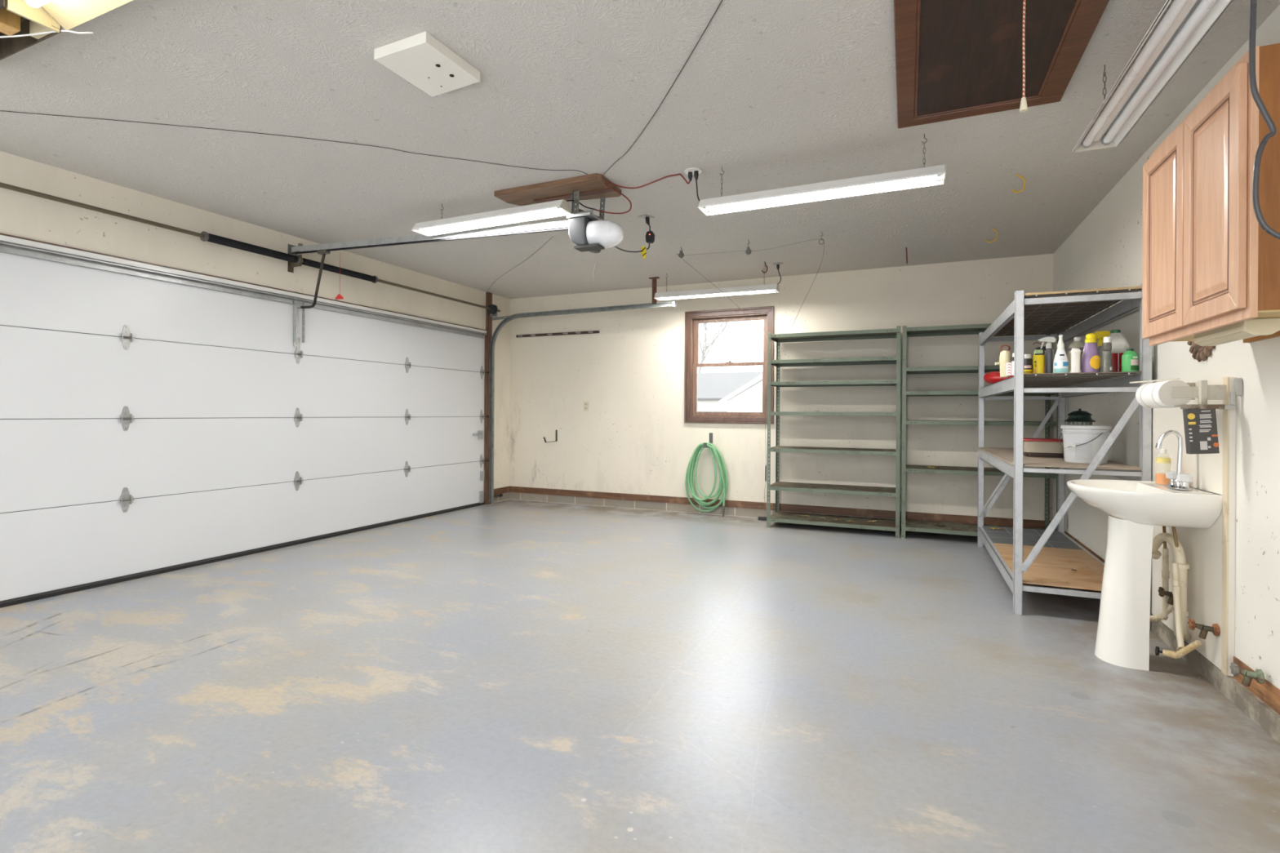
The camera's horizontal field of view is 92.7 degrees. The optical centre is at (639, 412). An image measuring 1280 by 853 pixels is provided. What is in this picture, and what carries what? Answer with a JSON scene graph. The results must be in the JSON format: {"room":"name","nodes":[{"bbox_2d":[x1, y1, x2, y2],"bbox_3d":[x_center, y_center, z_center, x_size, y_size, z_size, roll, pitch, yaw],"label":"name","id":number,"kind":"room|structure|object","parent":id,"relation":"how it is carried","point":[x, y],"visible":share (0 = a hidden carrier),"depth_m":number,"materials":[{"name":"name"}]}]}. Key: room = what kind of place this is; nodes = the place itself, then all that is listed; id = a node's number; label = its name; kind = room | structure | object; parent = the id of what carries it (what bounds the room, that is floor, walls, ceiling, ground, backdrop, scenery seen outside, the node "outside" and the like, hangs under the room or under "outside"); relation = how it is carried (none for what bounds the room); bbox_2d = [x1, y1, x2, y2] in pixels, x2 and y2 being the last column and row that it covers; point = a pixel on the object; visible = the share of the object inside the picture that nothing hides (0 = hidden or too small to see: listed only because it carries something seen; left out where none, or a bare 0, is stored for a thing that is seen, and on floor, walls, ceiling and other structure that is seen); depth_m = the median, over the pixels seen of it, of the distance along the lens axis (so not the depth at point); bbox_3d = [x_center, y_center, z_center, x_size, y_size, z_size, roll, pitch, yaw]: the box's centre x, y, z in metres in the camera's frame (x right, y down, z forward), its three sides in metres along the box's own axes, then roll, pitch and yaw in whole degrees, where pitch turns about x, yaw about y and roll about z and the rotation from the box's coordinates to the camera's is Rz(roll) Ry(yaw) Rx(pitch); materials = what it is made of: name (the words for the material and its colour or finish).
{"room":"garage","nodes":[
{"label":"garage","id":0,"kind":"room"},
{"bbox_2d":[0,151,510,488],"bbox_3d":[-3.253,-0.269,4.443,0.150,2.409,7.525,0,0,24],"label":"wall","id":1,"kind":"structure","parent":0,"point":[22,215],"depth_m":4.47,"materials":[{"name":"beige paint"}]},
{"bbox_2d":[0,232,486,333],"bbox_3d":[-2.881,-0.982,5.144,0.062,0.030,4.944,0,0,24],"label":"trim","id":2,"kind":"structure","parent":1,"relation":"attached to","point":[2,237],"depth_m":4.39,"materials":[{"name":"white metal"}]},
{"bbox_2d":[0,240,488,608],"bbox_3d":[-2.872,0.058,5.160,0.100,2.100,4.965,0,0,24],"label":"door","id":3,"kind":"structure","parent":1,"relation":"in","point":[153,422],"depth_m":4.40,"materials":[{"name":"white metal"}]},
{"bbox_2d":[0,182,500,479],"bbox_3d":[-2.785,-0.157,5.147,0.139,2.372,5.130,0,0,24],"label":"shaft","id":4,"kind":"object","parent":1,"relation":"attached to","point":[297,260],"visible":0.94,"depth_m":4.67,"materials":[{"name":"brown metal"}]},
{"bbox_2d":[484,292,492,504],"bbox_3d":[-1.915,-0.175,7.470,0.172,2.577,0.093,0,0,24],"label":"trim","id":5,"kind":"structure","parent":1,"relation":"attached to","point":[488,295],"depth_m":7.40,"materials":[{"name":"brown wood"}]},
{"bbox_2d":[493,492,509,502],"bbox_3d":[-1.830,1.067,7.701,0.154,0.095,0.401,0,0,24],"label":"concrete curb","id":6,"kind":"object","parent":1,"relation":"attached to","point":[505,496],"depth_m":7.73,"materials":[{"name":"concrete"}]},
{"bbox_2d":[493,486,509,495],"bbox_3d":[-1.828,0.982,7.696,0.162,0.075,0.393,0,0,24],"label":"baseboard","id":7,"kind":"structure","parent":1,"relation":"attached to","point":[502,490],"depth_m":7.69,"materials":[{"name":"brown wood"}]},
{"bbox_2d":[0,499,1279,852],"bbox_3d":[-0.437,1.182,3.369,6.486,0.120,7.825,0,0,24],"label":"floor","id":8,"kind":"structure","parent":0,"point":[508,676],"depth_m":2.32,"materials":[{"name":"paint"}]},
{"bbox_2d":[758,516,766,520],"bbox_3d":[1.290,1.114,6.420,0.090,0.035,0.040,0,0,24],"label":"block","id":9,"kind":"object","parent":8,"relation":"on","point":[761,518],"visible":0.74,"depth_m":6.40,"materials":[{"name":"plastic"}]},
{"bbox_2d":[766,325,901,537],"bbox_3d":[1.902,0.173,5.993,1.206,1.925,0.468,0,0,24],"label":"shelving unit","id":10,"kind":"object","parent":8,"relation":"on","point":[882,524],"visible":1,"depth_m":5.93,"materials":[{"name":"green metal"}]},
{"bbox_2d":[764,386,766,506],"bbox_3d":[1.251,0.352,6.076,0.014,1.240,0.032,0,0,-7],"label":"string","id":11,"kind":"object","parent":10,"relation":"hanging from","point":[766,386],"visible":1,"depth_m":6.07,"materials":[{"name":"white fabric"}]},
{"bbox_2d":[901,323,1058,538],"bbox_3d":[3.023,0.179,5.501,1.212,1.925,0.468,0,0,24],"label":"shelving unit","id":12,"kind":"object","parent":8,"relation":"on","point":[909,525],"visible":0.62,"depth_m":5.48,"materials":[{"name":"green metal"}]},
{"bbox_2d":[977,283,1152,630],"bbox_3d":[2.785,0.228,4.209,0.621,1.825,1.970,0,0,24],"label":"storage rack","id":13,"kind":"object","parent":8,"relation":"on","point":[1049,556],"visible":0.82,"depth_m":3.56,"materials":[{"name":"silver metal"}]},
{"bbox_2d":[983,371,1013,383],"bbox_3d":[2.631,-0.260,4.335,0.093,0.097,0.596,0,0,0],"label":"bat","id":14,"kind":"object","parent":13,"relation":"on","point":[992,377],"visible":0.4,"depth_m":4.48,"materials":[{"name":"red plastic"}]},
{"bbox_2d":[995,344,1011,377],"bbox_3d":[2.232,-0.320,3.742,0.090,0.200,0.069,0,0,-18],"label":"sprayer","id":15,"kind":"object","parent":13,"relation":"on","point":[1005,357],"visible":0.94,"depth_m":3.73,"materials":[{"name":"beige plastic"}]},
{"bbox_2d":[1005,362,1011,375],"bbox_3d":[2.175,-0.258,3.600,0.024,0.075,0.041,0,0,24],"label":"carton","id":16,"kind":"object","parent":13,"relation":"on","point":[1008,365],"visible":1,"depth_m":3.58,"materials":[{"name":"white cardboard"}]},
{"bbox_2d":[1011,353,1013,375],"bbox_3d":[2.206,-0.284,3.576,0.049,0.129,0.048,0,0,24],"label":"spray can","id":17,"kind":"object","parent":13,"relation":"on","point":[1012,357],"visible":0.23,"depth_m":3.57,"materials":[{"name":"white metal"}]},
{"bbox_2d":[1023,354,1032,373],"bbox_3d":[2.239,-0.279,3.528,0.052,0.118,0.053,0,0,24],"label":"spray can","id":18,"kind":"object","parent":13,"relation":"on","point":[1028,361],"visible":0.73,"depth_m":3.51,"materials":[{"name":"black metal"}]},
{"bbox_2d":[1033,349,1044,373],"bbox_3d":[2.273,-0.288,3.480,0.051,0.138,0.052,0,0,24],"label":"bottle","id":19,"kind":"object","parent":13,"relation":"on","point":[1038,356],"visible":0.91,"depth_m":3.46,"materials":[{"name":"yellow plastic"}]},
{"bbox_2d":[1032,342,1046,373],"bbox_3d":[2.393,-0.320,3.640,0.058,0.202,0.073,0,0,-35],"label":"spray bottle","id":20,"kind":"object","parent":13,"relation":"on","point":[1043,348],"visible":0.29,"depth_m":3.62,"materials":[{"name":"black plastic"}]},
{"bbox_2d":[1023,438,1063,457],"bbox_3d":[2.691,0.233,4.061,0.276,0.119,0.207,0,0,24],"label":"food container","id":21,"kind":"object","parent":13,"relation":"on","point":[1033,447],"visible":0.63,"depth_m":3.98,"materials":[{"name":"beige plastic"}]},
{"bbox_2d":[1037,336,1056,373],"bbox_3d":[2.327,-0.327,3.490,0.084,0.215,0.038,0,0,24],"label":"spray bottle","id":22,"kind":"object","parent":13,"relation":"on","point":[1049,353],"visible":0.91,"depth_m":3.47,"materials":[{"name":"grey plastic"}]},
{"bbox_2d":[1053,334,1068,373],"bbox_3d":[2.359,-0.328,3.421,0.070,0.217,0.053,0,0,24],"label":"spray bottle","id":23,"kind":"object","parent":13,"relation":"on","point":[1060,363],"visible":0.96,"depth_m":3.41,"materials":[{"name":"white plastic"}]},
{"bbox_2d":[1070,347,1080,373],"bbox_3d":[2.416,-0.288,3.385,0.049,0.139,0.049,0,0,24],"label":"bottle","id":24,"kind":"object","parent":13,"relation":"on","point":[1075,353],"visible":0.87,"depth_m":3.37,"materials":[{"name":"white plastic"}]},
{"bbox_2d":[1067,337,1084,373],"bbox_3d":[2.549,-0.329,3.556,0.089,0.222,0.088,0,0,24],"label":"jug","id":25,"kind":"object","parent":13,"relation":"on","point":[1077,343],"visible":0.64,"depth_m":3.54,"materials":[{"name":"plastic"}]},
{"bbox_2d":[1062,408,1095,458],"bbox_3d":[2.786,0.134,3.866,0.176,0.319,0.176,0,0,24],"label":"brush","id":26,"kind":"object","parent":13,"relation":"on","point":[1079,415],"visible":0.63,"depth_m":3.82,"materials":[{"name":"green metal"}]},
{"bbox_2d":[1058,425,1111,463],"bbox_3d":[2.629,0.183,3.606,0.253,0.218,0.246,0,0,24],"label":"plastic bucket","id":27,"kind":"object","parent":13,"relation":"on","point":[1082,443],"visible":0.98,"depth_m":3.52,"materials":[{"name":"plastic"}]},
{"bbox_2d":[1080,333,1100,372],"bbox_3d":[2.491,-0.328,3.373,0.090,0.220,0.073,0,0,24],"label":"bottle","id":28,"kind":"object","parent":13,"relation":"on","point":[1091,359],"visible":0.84,"depth_m":3.35,"materials":[{"name":"purple plastic"}]},
{"bbox_2d":[1093,330,1110,372],"bbox_3d":[2.667,-0.343,3.505,0.110,0.252,0.070,0,0,24],"label":"spray bottle","id":29,"kind":"object","parent":13,"relation":"on","point":[1099,335],"visible":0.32,"depth_m":3.50,"materials":[{"name":"yellow plastic"}]},
{"bbox_2d":[1102,336,1111,372],"bbox_3d":[2.541,-0.315,3.320,0.045,0.194,0.045,0,0,24],"label":"bottle","id":30,"kind":"object","parent":13,"relation":"on","point":[1107,344],"visible":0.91,"depth_m":3.31,"materials":[{"name":"grey plastic"}]},
{"bbox_2d":[1102,329,1128,372],"bbox_3d":[2.676,-0.341,3.435,0.114,0.248,0.114,0,0,24],"label":"bottle","id":31,"kind":"object","parent":13,"relation":"on","point":[1120,344],"visible":0.44,"depth_m":3.39,"materials":[{"name":"white plastic"}]},
{"bbox_2d":[1121,348,1138,371],"bbox_3d":[2.637,-0.281,3.283,0.073,0.127,0.074,0,0,24],"label":"bottle","id":32,"kind":"object","parent":13,"relation":"on","point":[1130,358],"visible":0.88,"depth_m":3.26,"materials":[{"name":"green plastic"}]},
{"bbox_2d":[1066,479,1222,671],"bbox_3d":[2.253,0.736,2.810,0.471,0.803,0.536,0,0,24],"label":"pedestal sink","id":33,"kind":"object","parent":8,"relation":"on","point":[1133,508],"visible":0.99,"depth_m":2.72,"materials":[{"name":"white ceramic"}]},
{"bbox_2d":[1066,479,1222,528],"bbox_3d":[2.255,0.416,2.810,0.471,0.163,0.536,0,0,24],"label":"basin","id":34,"kind":"object","parent":33,"relation":"in","point":[1140,504],"depth_m":2.62,"materials":[{"name":"white ceramic"}]},
{"bbox_2d":[1149,525,1173,622],"bbox_3d":[2.458,0.750,2.906,0.068,0.546,0.150,0,0,-21],"label":"supply pipe","id":35,"kind":"object","parent":33,"relation":"attached to","point":[1166,610],"visible":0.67,"depth_m":2.87,"materials":[{"name":"beige plastic"}]},
{"bbox_2d":[1157,586,1173,604],"bbox_3d":[2.486,0.862,2.854,0.050,0.074,0.102,0,0,-44],"label":"valve","id":36,"kind":"object","parent":35,"relation":"on","point":[1162,593],"visible":0.63,"depth_m":2.86,"materials":[{"name":"gold metal"}]},
{"bbox_2d":[1155,447,1170,484],"bbox_3d":[2.466,0.251,2.876,0.058,0.173,0.072,0,0,24],"label":"soap bottle","id":37,"kind":"object","parent":33,"relation":"on","point":[1161,478],"visible":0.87,"depth_m":2.86,"materials":[{"name":"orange plastic"}]},
{"bbox_2d":[1151,533,1190,641],"bbox_3d":[2.428,0.781,2.832,0.203,0.531,0.251,0,0,-26],"label":"trap","id":38,"kind":"object","parent":33,"relation":"attached to","point":[1179,553],"visible":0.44,"depth_m":2.71,"materials":[{"name":"beige plastic"}]},
{"bbox_2d":[1155,430,1192,490],"bbox_3d":[2.379,0.206,2.734,0.114,0.258,0.181,0,0,24],"label":"faucet","id":39,"kind":"object","parent":33,"relation":"on","point":[1179,481],"visible":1,"depth_m":2.72,"materials":[{"name":"silver metal"}]},
{"bbox_2d":[1155,526,1202,659],"bbox_3d":[2.378,0.777,2.667,0.167,0.591,0.161,0,0,-32],"label":"supply pipe","id":40,"kind":"object","parent":33,"relation":"attached to","point":[1181,651],"visible":0.98,"depth_m":2.66,"materials":[{"name":"beige plastic"}]},
{"bbox_2d":[0,0,1279,298],"bbox_3d":[-0.422,-1.507,3.369,6.486,0.100,7.825,0,0,24],"label":"ceiling","id":41,"kind":"structure","parent":0,"point":[773,94],"depth_m":3.12,"materials":[{"name":"white paint"}]},
{"bbox_2d":[0,0,133,60],"bbox_3d":[-1.885,-1.378,1.972,2.050,0.110,0.292,0,0,24],"label":"light fixture","id":42,"kind":"object","parent":41,"relation":"attached to","point":[24,24],"visible":1,"depth_m":2.09,"materials":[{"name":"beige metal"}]},
{"bbox_2d":[0,110,587,174],"bbox_3d":[-2.054,-1.462,3.227,3.609,0.003,0.102,0,0,-14],"label":"wire","id":43,"kind":"object","parent":41,"relation":"attached to","point":[0,110],"visible":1,"depth_m":3.22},
{"bbox_2d":[373,31,479,97],"bbox_3d":[-0.873,-1.437,2.533,0.288,0.045,0.327,0,0,24],"label":"ceiling box","id":44,"kind":"object","parent":41,"relation":"attached to","point":[421,60],"visible":1,"depth_m":2.49,"materials":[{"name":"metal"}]},
{"bbox_2d":[288,191,623,308],"bbox_3d":[-1.497,-1.172,4.489,3.020,0.626,0.225,0,0,24],"label":"garage door opener","id":45,"kind":"object","parent":41,"relation":"hanging from","point":[588,231],"visible":0.98,"depth_m":4.13,"materials":[{"name":"metal"}]},
{"bbox_2d":[411,193,571,235],"bbox_3d":[-1.019,-1.371,4.108,1.208,0.190,0.160,0,0,24],"label":"light","id":46,"kind":"object","parent":41,"relation":"hanging from","point":[562,207],"visible":0.98,"depth_m":4.07,"materials":[{"name":"white metal"}]},
{"bbox_2d":[487,235,553,290],"bbox_3d":[-1.285,-1.460,6.173,0.048,0.003,2.532,0,0,-26],"label":"wire","id":47,"kind":"object","parent":41,"relation":"attached to","point":[553,236],"visible":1,"depth_m":5.86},
{"bbox_2d":[493,173,621,205],"bbox_3d":[-0.536,-1.441,4.008,0.785,0.034,0.335,0,0,24],"label":"wooden plank","id":48,"kind":"object","parent":41,"relation":"attached to","point":[519,196],"visible":0.92,"depth_m":3.92,"materials":[{"name":"brown wood"}]},
{"bbox_2d":[533,187,613,203],"bbox_3d":[-0.437,-1.419,3.990,0.580,0.007,0.050,0,0,24],"label":"batten","id":49,"kind":"object","parent":48,"relation":"attached to","point":[607,189],"visible":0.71,"depth_m":3.98,"materials":[{"name":"brown wood"}]},
{"bbox_2d":[488,276,676,502],"bbox_3d":[-0.736,-0.179,6.967,2.410,2.559,0.080,0,0,24],"label":"door track","id":50,"kind":"object","parent":41,"relation":"hanging from","point":[670,304],"visible":1,"depth_m":7.35,"materials":[{"name":"metal"}]},
{"bbox_2d":[595,173,690,213],"bbox_3d":[0.010,-1.373,3.838,0.650,0.164,0.226,0,0,12],"label":"extension cord","id":51,"kind":"object","parent":41,"relation":"hanging from","point":[681,175],"visible":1,"depth_m":3.82,"materials":[{"name":"red plastic"}]},
{"bbox_2d":[566,200,595,209],"bbox_3d":[-0.385,-1.346,3.951,0.195,0.052,0.039,0,0,-24],"label":"power cord","id":52,"kind":"object","parent":51,"relation":"attached to","point":[581,204],"visible":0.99,"depth_m":3.97,"materials":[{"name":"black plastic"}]},
{"bbox_2d":[637,214,654,224],"bbox_3d":[0.044,-1.423,4.527,0.101,0.063,0.074,0,0,-41],"label":"outlet","id":53,"kind":"object","parent":41,"relation":"attached to","point":[646,217],"visible":1,"depth_m":4.51,"materials":[{"name":"plastic"}]},
{"bbox_2d":[614,224,654,258],"bbox_3d":[-0.085,-1.264,4.293,0.116,0.266,0.586,0,0,31],"label":"adapter","id":54,"kind":"object","parent":53,"relation":"hanging from","point":[650,236],"visible":0.84,"depth_m":4.49,"materials":[{"name":"black plastic"}]},
{"bbox_2d":[604,0,722,173],"bbox_3d":[0.088,-1.450,2.803,0.063,0.003,1.922,0,0,-17],"label":"wire","id":55,"kind":"object","parent":41,"relation":"attached to","point":[722,0],"visible":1,"depth_m":2.64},
{"bbox_2d":[678,246,684,257],"bbox_3d":[0.361,-1.406,5.338,0.048,0.103,0.036,0,0,24],"label":"pulley","id":56,"kind":"object","parent":41,"relation":"attached to","point":[681,254],"visible":1,"depth_m":5.33,"materials":[{"name":"metal"}]},
{"bbox_2d":[684,167,702,181],"bbox_3d":[0.318,-1.423,3.658,0.104,0.060,0.104,0,0,24],"label":"outlet","id":57,"kind":"object","parent":41,"relation":"attached to","point":[691,171],"visible":1,"depth_m":3.64,"materials":[{"name":"white plastic"}]},
{"bbox_2d":[695,179,699,201],"bbox_3d":[0.352,-1.327,3.652,0.041,0.144,0.012,0,0,-7],"label":"power cord","id":58,"kind":"object","parent":57,"relation":"hanging from","point":[695,180],"visible":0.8,"depth_m":3.65,"materials":[{"name":"black plastic"}]},
{"bbox_2d":[653,264,779,300],"bbox_3d":[0.754,-1.318,6.148,1.268,0.274,0.140,0,0,24],"label":"light","id":59,"kind":"object","parent":41,"relation":"hanging from","point":[769,288],"visible":0.99,"depth_m":6.11,"materials":[{"name":"white metal"}]},
{"bbox_2d":[745,239,751,254],"bbox_3d":[0.906,-1.388,5.099,0.048,0.133,0.036,0,0,24],"label":"pulley","id":60,"kind":"object","parent":41,"relation":"hanging from","point":[748,251],"visible":1,"depth_m":5.09,"materials":[{"name":"metal"}]},
{"bbox_2d":[675,239,824,334],"bbox_3d":[1.154,-1.079,5.691,1.242,0.621,1.355,0,0,24],"label":"cable line","id":61,"kind":"object","parent":60,"relation":"hanging from","point":[812,239],"visible":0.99,"depth_m":5.28,"materials":[{"name":"metal"}]},
{"bbox_2d":[772,262,783,270],"bbox_3d":[1.339,-1.417,5.919,0.104,0.060,0.104,0,0,24],"label":"outlet","id":62,"kind":"object","parent":41,"relation":"attached to","point":[778,264],"visible":1,"depth_m":5.91,"materials":[{"name":"plastic"}]},
{"bbox_2d":[697,133,946,216],"bbox_3d":[0.968,-1.326,3.389,1.308,0.256,0.160,0,0,24],"label":"light","id":63,"kind":"object","parent":41,"relation":"hanging from","point":[933,175],"visible":1,"depth_m":3.35,"materials":[{"name":"white metal"}]},
{"bbox_2d":[905,247,907,263],"bbox_3d":[2.349,-1.381,5.372,0.014,0.134,0.129,0,0,27],"label":"ceiling hook","id":64,"kind":"object","parent":41,"relation":"attached to","point":[905,247],"visible":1,"depth_m":5.35,"materials":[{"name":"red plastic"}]},
{"bbox_2d":[985,227,997,242],"bbox_3d":[2.740,-1.384,4.753,0.084,0.119,0.010,0,0,24],"label":"ceiling hook","id":65,"kind":"object","parent":41,"relation":"attached to","point":[996,231],"visible":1,"depth_m":4.74,"materials":[{"name":"yellow metal"}]},
{"bbox_2d":[893,0,1109,128],"bbox_3d":[1.366,-1.435,2.376,0.684,0.022,1.202,0,0,24],"label":"attic hatch","id":66,"kind":"object","parent":41,"relation":"attached to","point":[955,59],"visible":1,"depth_m":2.42,"materials":[{"name":"brown wood"}]},
{"bbox_2d":[1019,0,1027,112],"bbox_3d":[1.267,-1.215,2.014,0.023,0.439,0.023,0,0,24],"label":"pull cord","id":67,"kind":"object","parent":66,"relation":"hanging from","point":[1024,108],"visible":1,"depth_m":2.01,"materials":[{"name":"white fabric"}]},
{"bbox_2d":[1011,173,1025,192],"bbox_3d":[2.287,-1.387,3.685,0.074,0.118,0.010,0,0,24],"label":"ceiling hook","id":68,"kind":"object","parent":41,"relation":"attached to","point":[1017,175],"visible":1,"depth_m":3.68,"materials":[{"name":"yellow metal"}]},
{"bbox_2d":[1071,0,1232,153],"bbox_3d":[1.731,-1.299,2.083,0.164,0.301,1.268,0,0,24],"label":"light","id":69,"kind":"object","parent":41,"relation":"hanging from","point":[1179,27],"visible":1,"depth_m":2.06,"materials":[{"name":"white metal"}]},
{"bbox_2d":[1248,0,1279,239],"bbox_3d":[1.764,-0.931,1.538,0.360,1.024,0.022,0,0,17],"label":"power cord","id":70,"kind":"object","parent":41,"relation":"hanging from","point":[1253,6],"visible":1,"depth_m":1.59,"materials":[{"name":"grey rubber"}]},
{"bbox_2d":[509,253,1053,520],"bbox_3d":[1.052,-0.244,6.746,6.186,2.409,0.150,0,0,24],"label":"wall","id":71,"kind":"structure","parent":0,"point":[633,437],"depth_m":6.39,"materials":[{"name":"beige paint"}]},
{"bbox_2d":[543,430,557,442],"bbox_3d":[-1.104,0.289,7.510,0.196,0.152,0.024,0,0,-44],"label":"wall hook","id":72,"kind":"object","parent":71,"relation":"attached to","point":[544,439],"visible":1,"depth_m":7.57,"materials":[{"name":"metal"}]},
{"bbox_2d":[515,330,599,337],"bbox_3d":[-1.045,-0.976,7.553,1.190,0.032,0.058,0,0,24],"label":"rail","id":73,"kind":"object","parent":71,"relation":"attached to","point":[588,331],"visible":1,"depth_m":7.55,"materials":[{"name":"metal"}]},
{"bbox_2d":[583,401,588,410],"bbox_3d":[-0.655,-0.078,7.407,0.070,0.114,0.008,0,0,24],"label":"wall outlet","id":74,"kind":"object","parent":71,"relation":"attached to","point":[585,403],"visible":1,"depth_m":7.40,"materials":[{"name":"beige plastic"}]},
{"bbox_2d":[509,492,901,528],"bbox_3d":[1.043,1.083,6.744,5.886,0.095,0.154,0,0,24],"label":"trim","id":75,"kind":"structure","parent":71,"relation":"attached to","point":[737,512],"depth_m":7.09,"materials":[{"name":"wood"}]},
{"bbox_2d":[703,432,712,448],"bbox_3d":[0.750,0.304,6.717,0.062,0.160,0.142,0,0,24],"label":"hook","id":76,"kind":"object","parent":71,"relation":"attached to","point":[710,433],"visible":0.83,"depth_m":6.77,"materials":[{"name":"grey metal"}]},
{"bbox_2d":[684,442,728,516],"bbox_3d":[0.719,0.728,6.716,0.497,0.802,0.125,0,0,24],"label":"garden hose","id":77,"kind":"object","parent":76,"relation":"hanging from","point":[723,480],"visible":0.99,"depth_m":6.69,"materials":[{"name":"rubber"}]},
{"bbox_2d":[684,306,773,423],"bbox_3d":[0.990,-0.509,6.748,0.999,1.253,0.156,0,0,24],"label":"window","id":78,"kind":"structure","parent":71,"relation":"in","point":[692,318],"depth_m":6.75,"materials":[{"name":"brown wood"}]},
{"bbox_2d":[509,486,1051,528],"bbox_3d":[1.042,0.998,6.740,5.886,0.075,0.162,0,0,24],"label":"baseboard","id":79,"kind":"structure","parent":71,"relation":"attached to","point":[731,504],"depth_m":6.39,"materials":[{"name":"brown wood"}]},
{"bbox_2d":[1052,4,1279,689],"bbox_3d":[2.275,-0.237,2.020,0.150,2.409,7.525,0,0,24],"label":"wall","id":80,"kind":"structure","parent":0,"point":[1105,250],"depth_m":2.61,"materials":[{"name":"paint"}]},
{"bbox_2d":[1054,528,1279,715],"bbox_3d":[2.263,1.010,2.015,0.154,0.085,7.513,0,0,24],"label":"baseboard","id":81,"kind":"structure","parent":80,"relation":"attached to","point":[1267,692],"depth_m":2.24,"materials":[{"name":"brown wood"}]},
{"bbox_2d":[1151,377,1235,676],"bbox_3d":[2.525,0.454,2.818,0.026,1.194,0.848,0,0,24],"label":"board","id":82,"kind":"object","parent":80,"relation":"attached to","point":[1210,553],"visible":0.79,"depth_m":2.58,"materials":[{"name":"beige wood"}]},
{"bbox_2d":[1129,377,1226,404],"bbox_3d":[2.304,-0.087,2.624,0.234,0.120,0.326,0,0,24],"label":"towel holder","id":83,"kind":"object","parent":82,"relation":"attached to","point":[1203,392],"visible":0.76,"depth_m":2.48,"materials":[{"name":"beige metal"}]},
{"bbox_2d":[1135,379,1191,408],"bbox_3d":[2.272,-0.079,2.653,0.116,0.116,0.278,0,0,24],"label":"paper towel roll","id":84,"kind":"object","parent":83,"relation":"on","point":[1154,394],"visible":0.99,"depth_m":2.56,"materials":[{"name":"white paper"}]},
{"bbox_2d":[1187,618,1220,639],"bbox_3d":[2.350,0.907,2.545,0.050,0.074,0.102,0,0,-44],"label":"valve","id":85,"kind":"object","parent":82,"relation":"attached to","point":[1204,629],"visible":1,"depth_m":2.54,"materials":[{"name":"gold metal"}]},
{"bbox_2d":[1186,341,1215,362],"bbox_3d":[2.474,-0.361,2.688,0.030,0.273,0.276,0,0,24],"label":"rosette","id":86,"kind":"object","parent":80,"relation":"attached to","point":[1199,353],"visible":0.31,"depth_m":2.70,"materials":[{"name":"brown wood"}]},
{"bbox_2d":[1174,377,1243,409],"bbox_3d":[2.261,-0.075,2.425,0.196,0.124,0.062,0,0,24],"label":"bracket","id":87,"kind":"object","parent":80,"relation":"attached to","point":[1237,382],"visible":1,"depth_m":2.39,"materials":[{"name":"metal"}]},
{"bbox_2d":[1182,408,1219,453],"bbox_3d":[2.231,0.072,2.427,0.102,0.186,0.039,0,0,24],"label":"sign","id":88,"kind":"object","parent":87,"relation":"hanging from","point":[1201,433],"visible":0.97,"depth_m":2.41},
{"bbox_2d":[1187,413,1195,424],"bbox_3d":[2.191,0.025,2.424,0.024,0.044,0.001,-4,-2,24],"label":"print","id":89,"kind":"object","parent":88,"relation":"attached to","point":[1191,416],"depth_m":2.42},
{"bbox_2d":[1211,434,1218,447],"bbox_3d":[2.258,0.111,2.394,0.020,0.049,0.001,-4,-2,24],"label":"print","id":90,"kind":"object","parent":88,"relation":"attached to","point":[1215,442],"depth_m":2.39},
{"bbox_2d":[1142,43,1279,346],"bbox_3d":[2.027,-0.654,2.044,0.326,0.770,0.799,0,0,24],"label":"upper cabinet","id":91,"kind":"object","parent":80,"relation":"attached to","point":[1208,262],"visible":0.98,"depth_m":1.90,"materials":[{"name":"brown wood"}]},
{"bbox_2d":[1192,317,1279,346],"bbox_3d":[1.938,-0.258,1.996,0.084,0.050,0.370,0,0,24],"label":"light","id":92,"kind":"object","parent":91,"relation":"attached to","point":[1253,327],"visible":0.83,"depth_m":1.90,"materials":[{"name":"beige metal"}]},
{"bbox_2d":[1151,613,1279,744],"bbox_3d":[2.255,1.095,2.019,0.172,0.085,7.513,0,0,24],"label":"trim","id":93,"kind":"structure","parent":80,"relation":"attached to","point":[1257,710],"depth_m":2.42,"materials":[{"name":"concrete"}]},
{"bbox_2d":[1229,662,1265,687],"bbox_3d":[2.218,0.963,2.230,0.049,0.074,0.095,0,0,-41],"label":"bib","id":94,"kind":"object","parent":80,"relation":"attached to","point":[1258,674],"visible":1,"depth_m":2.22,"materials":[{"name":"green metal"}]},
{"label":"outside","id":95,"kind":"structure","parent":0,"visible":0},
{"bbox_3d":[10.855,1.861,37.233,70.000,0.150,63.075,0,0,24],"label":"lawn","id":96,"kind":"structure","parent":95,"visible":0},
{"bbox_2d":[697,321,737,373],"bbox_3d":[3.251,-3.365,34.011,5.465,10.226,5.439,0,0,-29],"label":"bare tree","id":97,"kind":"object","parent":96,"relation":"on","point":[707,346],"visible":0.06,"depth_m":33.88,"materials":[{"name":"grey plant"}]},
{"bbox_2d":[697,371,762,412],"bbox_3d":[3.093,-0.143,25.232,14.400,3.770,10.500,0,0,24],"label":"house","id":98,"kind":"structure","parent":96,"relation":"on","point":[717,392],"depth_m":21.79,"materials":[{"name":"white"}]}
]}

